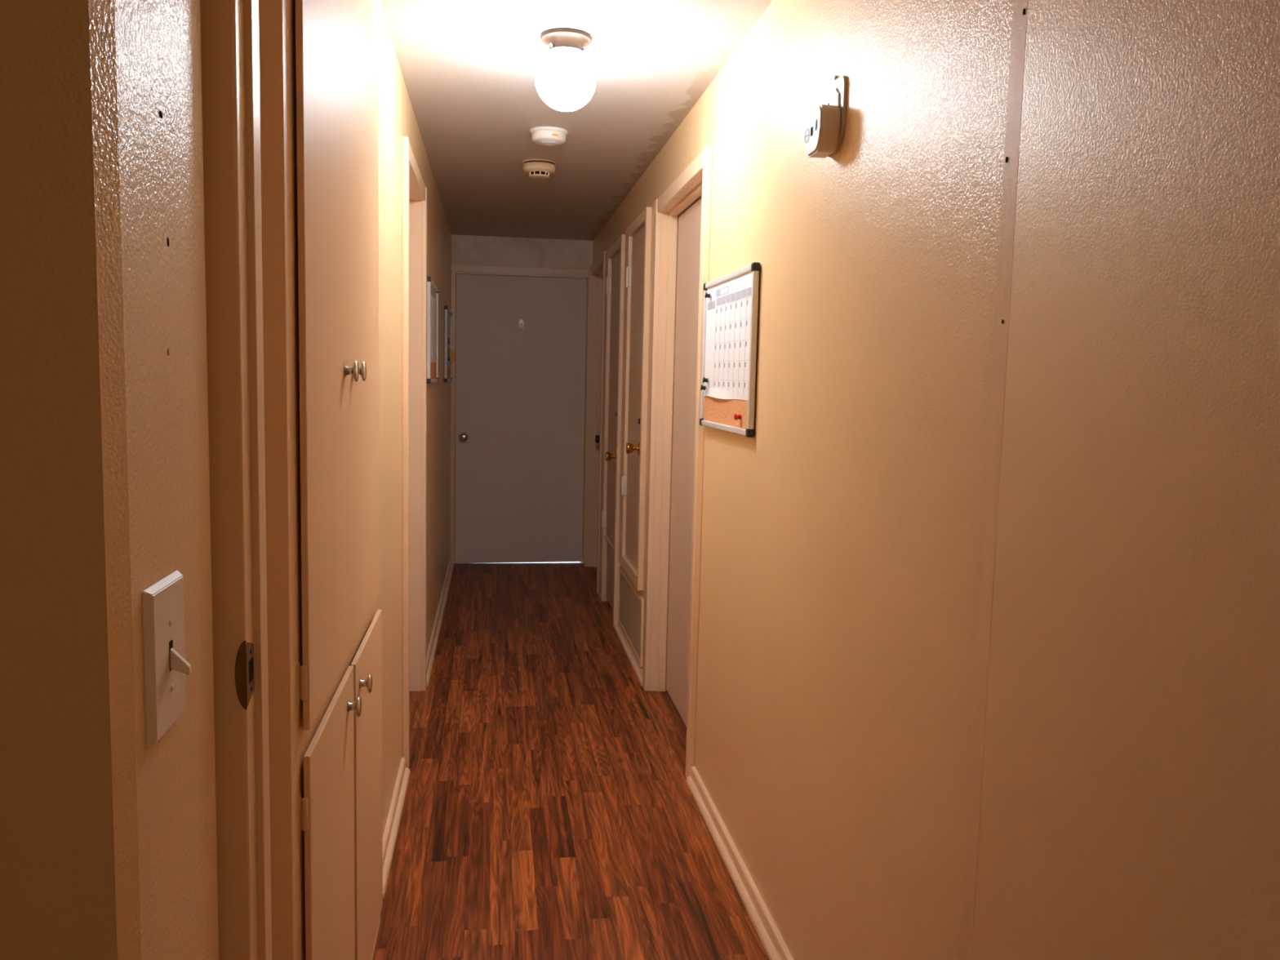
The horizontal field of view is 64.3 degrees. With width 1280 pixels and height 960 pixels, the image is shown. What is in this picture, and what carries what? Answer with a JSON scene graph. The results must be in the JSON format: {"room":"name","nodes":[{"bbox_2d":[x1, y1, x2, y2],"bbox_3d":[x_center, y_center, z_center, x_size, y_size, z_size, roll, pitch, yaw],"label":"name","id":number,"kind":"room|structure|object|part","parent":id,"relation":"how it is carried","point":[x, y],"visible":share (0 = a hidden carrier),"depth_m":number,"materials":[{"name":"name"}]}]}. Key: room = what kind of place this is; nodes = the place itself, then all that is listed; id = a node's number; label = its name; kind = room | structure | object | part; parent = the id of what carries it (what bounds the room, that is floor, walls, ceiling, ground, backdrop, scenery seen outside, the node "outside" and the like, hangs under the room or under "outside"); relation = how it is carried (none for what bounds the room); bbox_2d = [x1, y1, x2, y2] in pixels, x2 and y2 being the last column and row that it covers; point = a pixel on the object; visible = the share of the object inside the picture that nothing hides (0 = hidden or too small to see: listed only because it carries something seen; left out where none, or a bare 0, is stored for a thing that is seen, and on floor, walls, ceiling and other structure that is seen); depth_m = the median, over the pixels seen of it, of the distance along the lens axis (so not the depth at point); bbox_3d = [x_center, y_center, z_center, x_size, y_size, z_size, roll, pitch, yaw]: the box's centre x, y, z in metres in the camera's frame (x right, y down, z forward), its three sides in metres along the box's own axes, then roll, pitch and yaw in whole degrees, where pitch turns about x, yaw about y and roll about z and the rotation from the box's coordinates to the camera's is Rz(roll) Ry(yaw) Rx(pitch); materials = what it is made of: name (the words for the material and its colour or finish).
{"room":"home hallway","nodes":[
{"label":"home hallway","id":0,"kind":"room"},
{"bbox_2d":[0,0,218,959],"bbox_3d":[-1.333,0.091,0.843,1.803,2.295,0.315,0,6,-8],"label":"wall","id":1,"kind":"structure","parent":0,"point":[108,845],"depth_m":0.82,"materials":[{"name":"beige paint"}]},
{"bbox_2d":[142,570,191,748],"bbox_3d":[-0.424,0.160,0.932,0.024,0.140,0.097,0,6,-8],"label":"light switch","id":2,"kind":"object","parent":1,"relation":"attached to","point":[166,665],"visible":1,"depth_m":0.91,"materials":[{"name":"plastic"}]},
{"bbox_2d":[372,0,451,838],"bbox_3d":[-0.954,-0.232,4.114,0.122,2.295,6.087,0,6,-8],"label":"wall","id":3,"kind":"structure","parent":0,"point":[397,119],"depth_m":3.14,"materials":[{"name":"beige paint"}]},
{"bbox_2d":[200,0,271,959],"bbox_3d":[-0.475,0.076,1.186,0.069,2.295,0.115,0,6,-8],"label":"door frame","id":4,"kind":"structure","parent":3,"relation":"attached to","point":[230,53],"depth_m":1.14,"materials":[{"name":"beige paint"}]},
{"bbox_3d":[-0.452,0.218,1.164,0.013,0.080,0.037,0,6,-8],"label":"strike plate","id":5,"kind":"part","parent":4,"relation":"part of","materials":[{"name":"gold metal"}]},
{"bbox_2d":[382,757,410,898],"bbox_3d":[-0.733,1.010,3.034,0.028,0.053,0.852,0,6,-8],"label":"baseboard","id":6,"kind":"structure","parent":3,"relation":"attached to","point":[390,833],"depth_m":3.02,"materials":[{"name":"beige paint"}]},
{"bbox_2d":[401,136,426,768],"bbox_3d":[-0.900,-0.103,3.815,0.138,2.100,0.943,0,6,-8],"label":"door frame","id":7,"kind":"structure","parent":3,"relation":"attached to","point":[414,190],"depth_m":4.18,"materials":[{"name":"beige paint"}]},
{"bbox_2d":[426,276,439,383],"bbox_3d":[-0.972,-0.689,4.775,0.022,0.465,0.653,0,6,-8],"label":"bulletin board","id":8,"kind":"object","parent":3,"relation":"attached to","point":[432,367],"visible":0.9,"depth_m":4.57,"materials":[{"name":"metal"}]},
{"bbox_2d":[430,293,436,363],"bbox_3d":[-0.969,-0.703,4.769,0.001,0.302,0.610,0,6,-8],"label":"paper sheet","id":9,"kind":"object","parent":8,"relation":"attached to","point":[433,302],"visible":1,"depth_m":4.78,"materials":[{"name":"white paper"}]},
{"bbox_2d":[426,556,453,686],"bbox_3d":[-1.130,0.719,5.804,0.028,0.053,2.864,0,6,-8],"label":"baseboard","id":10,"kind":"structure","parent":3,"relation":"attached to","point":[430,655],"depth_m":5.37,"materials":[{"name":"beige paint"}]},
{"bbox_2d":[444,305,452,382],"bbox_3d":[-1.205,-0.845,6.399,0.022,0.453,0.688,0,6,-8],"label":"bulletin board","id":11,"kind":"object","parent":3,"relation":"attached to","point":[447,313],"visible":1,"depth_m":6.27,"materials":[{"name":"metal"}]},
{"bbox_2d":[448,348,449,360],"bbox_3d":[-1.195,-0.785,6.379,0.011,0.075,0.030,0,6,-8],"label":"pouch","id":12,"kind":"object","parent":11,"relation":"hanging from","point":[448,348],"visible":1,"depth_m":6.37,"materials":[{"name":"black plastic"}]},
{"bbox_2d":[449,349,454,361],"bbox_3d":[-1.224,-0.812,6.646,0.031,0.075,0.040,0,6,-8],"label":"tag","id":13,"kind":"object","parent":11,"relation":"attached to","point":[451,351],"visible":1,"depth_m":6.63,"materials":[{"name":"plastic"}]},
{"bbox_2d":[451,234,593,269],"bbox_3d":[-0.850,-0.549,7.258,1.220,2.295,0.140,0,6,-8],"label":"wall","id":14,"kind":"structure","parent":0,"point":[465,249],"depth_m":7.08,"materials":[{"name":"paint"}]},
{"bbox_2d":[449,264,590,564],"bbox_3d":[-0.847,-0.446,7.238,0.978,2.094,0.122,0,6,-8],"label":"door frame","id":15,"kind":"structure","parent":14,"relation":"attached to","point":[455,268],"depth_m":7.12,"materials":[{"name":"beige paint"}]},
{"bbox_2d":[454,274,586,563],"bbox_3d":[-0.843,-0.410,7.196,0.908,2.029,0.093,0,6,-8],"label":"door","id":16,"kind":"structure","parent":14,"relation":"in","point":[520,393],"depth_m":7.21,"materials":[{"name":"grey paint"}]},
{"bbox_3d":[-1.236,-0.299,7.133,0.060,0.060,0.057,0,6,-8],"label":"knob","id":17,"kind":"part","parent":16,"relation":"part of","materials":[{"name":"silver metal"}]},
{"bbox_2d":[519,319,524,328],"bbox_3d":[-0.830,-1.091,7.122,0.036,0.068,0.030,0,6,-8],"label":"hook","id":18,"kind":"object","parent":16,"relation":"attached to","point":[521,322],"visible":1,"depth_m":7.13,"materials":[{"name":"white plastic"}]},
{"bbox_2d":[372,563,769,959],"bbox_3d":[-0.913,1.146,2.411,3.300,0.100,9.768,0,6,-8],"label":"floor","id":19,"kind":"structure","parent":0,"point":[550,811],"depth_m":3.22,"materials":[{"name":"brown wood"}]},
{"bbox_2d":[258,0,382,959],"bbox_3d":[-0.610,-0.002,1.920,0.180,2.295,1.030,0,6,-8],"label":"linen cabinet","id":20,"kind":"object","parent":19,"relation":"on","point":[318,70],"depth_m":1.61,"materials":[{"name":"beige paint"}]},
{"bbox_3d":[-0.516,-0.260,1.685,0.010,1.225,0.467,0,6,-8],"label":"door","id":21,"kind":"part","parent":20,"relation":"part of","materials":[{"name":"beige paint"}]},
{"bbox_3d":[-0.541,0.760,1.795,0.010,0.748,0.481,0,6,-8],"label":"door","id":22,"kind":"part","parent":20,"relation":"part of","materials":[{"name":"beige paint"}]},
{"bbox_3d":[-0.523,-0.198,1.846,0.024,0.038,0.038,0,6,-8],"label":"knob","id":23,"kind":"part","parent":20,"relation":"part of","materials":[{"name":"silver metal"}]},
{"bbox_3d":[-0.539,0.428,1.923,0.024,0.038,0.038,0,6,-8],"label":"knob","id":24,"kind":"part","parent":20,"relation":"part of","materials":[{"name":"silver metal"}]},
{"bbox_3d":[-0.540,-0.210,1.962,0.024,0.038,0.038,0,6,-8],"label":"knob","id":25,"kind":"part","parent":20,"relation":"part of","materials":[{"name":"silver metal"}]},
{"bbox_3d":[-0.584,-0.308,2.155,0.010,1.222,0.480,0,6,-8],"label":"door","id":26,"kind":"part","parent":20,"relation":"part of","materials":[{"name":"beige paint"}]},
{"bbox_3d":[-0.556,0.413,2.066,0.024,0.038,0.038,0,6,-8],"label":"knob","id":27,"kind":"part","parent":20,"relation":"part of","materials":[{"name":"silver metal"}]},
{"bbox_3d":[-0.605,0.710,2.269,0.010,0.749,0.472,0,6,-8],"label":"door","id":28,"kind":"part","parent":20,"relation":"part of","materials":[{"name":"beige paint"}]},
{"bbox_2d":[379,0,773,240],"bbox_3d":[-0.874,-1.248,2.283,3.300,0.100,10.000,0,6,-8],"label":"ceiling","id":29,"kind":"structure","parent":0,"point":[468,68],"depth_m":3.43,"materials":[{"name":"paint"}]},
{"bbox_2d":[522,159,555,178],"bbox_3d":[-0.451,-1.386,4.553,0.150,0.066,0.150,0,6,-8],"label":"smoke detector","id":30,"kind":"object","parent":29,"relation":"attached to","point":[535,168],"visible":1,"depth_m":4.51,"materials":[{"name":"beige plastic"}]},
{"bbox_2d":[529,126,568,146],"bbox_3d":[-0.354,-1.329,3.959,0.149,0.054,0.149,0,6,-8],"label":"smoke detector","id":31,"kind":"object","parent":29,"relation":"attached to","point":[544,135],"visible":1,"depth_m":3.91,"materials":[{"name":"white plastic"}]},
{"bbox_2d":[534,27,596,111],"bbox_3d":[-0.208,-1.140,2.857,0.172,0.201,0.172,0,6,-8],"label":"ceiling light","id":32,"kind":"object","parent":29,"relation":"hanging from","point":[566,79],"visible":1,"depth_m":2.80,"materials":[{"name":"white glass"}]},
{"bbox_2d":[592,0,1013,959],"bbox_3d":[0.105,-0.244,4.473,0.120,2.295,6.170,0,6,-8],"label":"wall","id":33,"kind":"structure","parent":0,"point":[842,539],"depth_m":1.94,"materials":[{"name":"beige paint"}]},
{"bbox_2d":[584,251,605,594],"bbox_3d":[-0.232,-0.381,6.702,0.150,2.100,0.938,0,6,-8],"label":"door frame","id":34,"kind":"structure","parent":33,"relation":"attached to","point":[597,272],"depth_m":7.11,"materials":[{"name":"beige paint"}]},
{"bbox_2d":[595,435,599,442],"bbox_3d":[-0.223,-0.351,6.727,0.102,2.024,0.850,0,6,-8],"label":"door","id":35,"kind":"structure","parent":33,"relation":"in","point":[597,437],"depth_m":6.92,"materials":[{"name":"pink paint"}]},
{"bbox_2d":[601,251,620,609],"bbox_3d":[-0.162,-0.262,5.753,0.100,2.000,0.620,0,6,-8],"label":"door","id":36,"kind":"structure","parent":33,"relation":"in","point":[608,517],"depth_m":5.84,"materials":[{"name":"beige paint"}]},
{"bbox_3d":[-0.157,-0.129,5.580,0.064,0.064,0.064,0,6,-8],"label":"knob","id":37,"kind":"part","parent":36,"relation":"part of","materials":[{"name":"gold metal"}]},
{"bbox_2d":[598,234,625,627],"bbox_3d":[-0.162,-0.281,5.795,0.031,2.088,0.815,0,6,-8],"label":"door frame","id":38,"kind":"structure","parent":33,"relation":"attached to","point":[619,245],"depth_m":5.83,"materials":[{"name":"beige paint"}]},
{"bbox_2d":[613,622,642,685],"bbox_3d":[-0.053,0.838,4.988,0.028,0.030,1.040,0,6,-8],"label":"baseboard","id":39,"kind":"structure","parent":33,"relation":"attached to","point":[637,669],"depth_m":4.93,"materials":[{"name":"beige paint"}]},
{"bbox_2d":[617,565,644,666],"bbox_3d":[-0.049,0.654,5.023,0.012,0.310,0.830,0,6,-8],"label":"air vent","id":40,"kind":"object","parent":33,"relation":"in","point":[631,603],"visible":0.99,"depth_m":4.95,"materials":[{"name":"white metal"}]},
{"bbox_2d":[621,225,644,569],"bbox_3d":[-0.036,-0.384,4.871,0.098,1.594,0.562,0,6,-8],"label":"door","id":41,"kind":"structure","parent":33,"relation":"in","point":[634,274],"depth_m":4.90,"materials":[{"name":"beige paint"}]},
{"bbox_3d":[-0.031,-0.147,4.705,0.064,0.064,0.064,0,6,-8],"label":"knob","id":42,"kind":"part","parent":41,"relation":"part of","materials":[{"name":"gold metal"}]},
{"bbox_2d":[618,206,652,590],"bbox_3d":[-0.030,-0.385,4.909,0.025,1.710,0.725,0,6,-8],"label":"door frame","id":43,"kind":"structure","parent":33,"relation":"attached to","point":[644,218],"depth_m":4.63,"materials":[{"name":"beige paint"}]},
{"bbox_2d":[642,146,712,777],"bbox_3d":[0.179,-0.074,3.858,0.142,2.085,1.058,0,6,-8],"label":"door frame","id":44,"kind":"structure","parent":33,"relation":"attached to","point":[695,182],"depth_m":4.25,"materials":[{"name":"beige paint"}]},
{"bbox_2d":[666,197,702,726],"bbox_3d":[0.214,-0.041,3.852,0.046,2.009,0.946,0,6,-8],"label":"door","id":45,"kind":"structure","parent":33,"relation":"in","point":[690,221],"depth_m":4.06,"materials":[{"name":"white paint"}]},
{"bbox_2d":[699,262,759,437],"bbox_3d":[0.252,-0.369,2.959,0.022,0.453,0.635,0,6,-8],"label":"bulletin board","id":46,"kind":"object","parent":33,"relation":"attached to","point":[715,413],"visible":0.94,"depth_m":2.79,"materials":[{"name":"metal"}]},
{"bbox_2d":[703,271,751,400],"bbox_3d":[0.247,-0.406,2.955,0.007,0.342,0.590,0,6,-8],"label":"sheet","id":47,"kind":"object","parent":46,"relation":"attached to","point":[728,311],"visible":0.98,"depth_m":2.92,"materials":[{"name":"white paper"}]},
{"bbox_2d":[700,384,706,390],"bbox_3d":[0.202,-0.292,3.221,0.020,0.018,0.017,0,6,-8],"label":"pin","id":48,"kind":"object","parent":47,"relation":"attached to","point":[702,387],"visible":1,"depth_m":3.22,"materials":[{"name":"black plastic"}]},
{"bbox_2d":[702,377,708,382],"bbox_3d":[0.206,-0.313,3.190,0.020,0.018,0.017,0,6,-8],"label":"pin","id":49,"kind":"object","parent":47,"relation":"attached to","point":[704,380],"visible":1,"depth_m":3.19,"materials":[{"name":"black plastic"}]},
{"bbox_2d":[704,292,711,297],"bbox_3d":[0.212,-0.574,3.167,0.020,0.018,0.017,0,6,-8],"label":"pin","id":50,"kind":"object","parent":47,"relation":"attached to","point":[707,295],"visible":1,"depth_m":3.16,"materials":[{"name":"black plastic"}]},
{"bbox_2d":[733,413,741,420],"bbox_3d":[0.267,-0.171,2.774,0.020,0.018,0.017,5,7,32],"label":"pin","id":51,"kind":"object","parent":46,"relation":"attached to","point":[736,416],"visible":1,"depth_m":2.77,"materials":[{"name":"red plastic"}]},
{"bbox_2d":[685,765,793,959],"bbox_3d":[0.305,1.089,2.487,0.028,0.053,1.926,0,6,-8],"label":"baseboard","id":52,"kind":"structure","parent":33,"relation":"attached to","point":[772,941],"depth_m":2.73,"materials":[{"name":"beige paint"}]},
{"bbox_2d":[804,75,847,158],"bbox_3d":[0.371,-0.737,2.060,0.051,0.158,0.134,0,6,-8],"label":"fire alarm","id":53,"kind":"object","parent":33,"relation":"attached to","point":[824,126],"visible":1,"depth_m":2.02,"materials":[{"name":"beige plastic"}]},
{"bbox_2d":[814,119,817,130],"bbox_3d":[0.350,-0.706,2.025,0.001,0.023,0.013,0,6,-8],"label":"vent","id":54,"kind":"object","parent":53,"relation":"attached to","point":[815,120],"depth_m":2.02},
{"bbox_3d":[0.388,-0.750,2.061,0.004,0.081,0.100,0,6,-8],"label":"plate","id":55,"kind":"part","parent":53,"relation":"part of","materials":[{"name":"white plastic"}]},
{"bbox_2d":[958,0,1027,959],"bbox_3d":[0.532,0.076,1.416,0.102,2.295,0.039,0,6,-8],"label":"batten","id":56,"kind":"object","parent":33,"relation":"attached to","point":[1017,40],"visible":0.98,"depth_m":1.40,"materials":[{"name":"paint"}]},
{"bbox_2d":[971,0,1279,959],"bbox_3d":[0.868,0.269,-0.410,0.120,2.295,3.698,0,6,-10],"label":"wall","id":57,"kind":"structure","parent":0,"point":[1130,800],"depth_m":1.09,"materials":[{"name":"beige paint"}]},
{"label":"outside","id":58,"kind":"structure","parent":0,"visible":0},
{"bbox_2d":[493,561,582,563],"bbox_3d":[-0.925,0.566,8.139,1.700,0.096,1.628,0,6,-8],"label":"ground","id":59,"kind":"structure","parent":58,"point":[544,562],"depth_m":7.39,"materials":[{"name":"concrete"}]}
]}

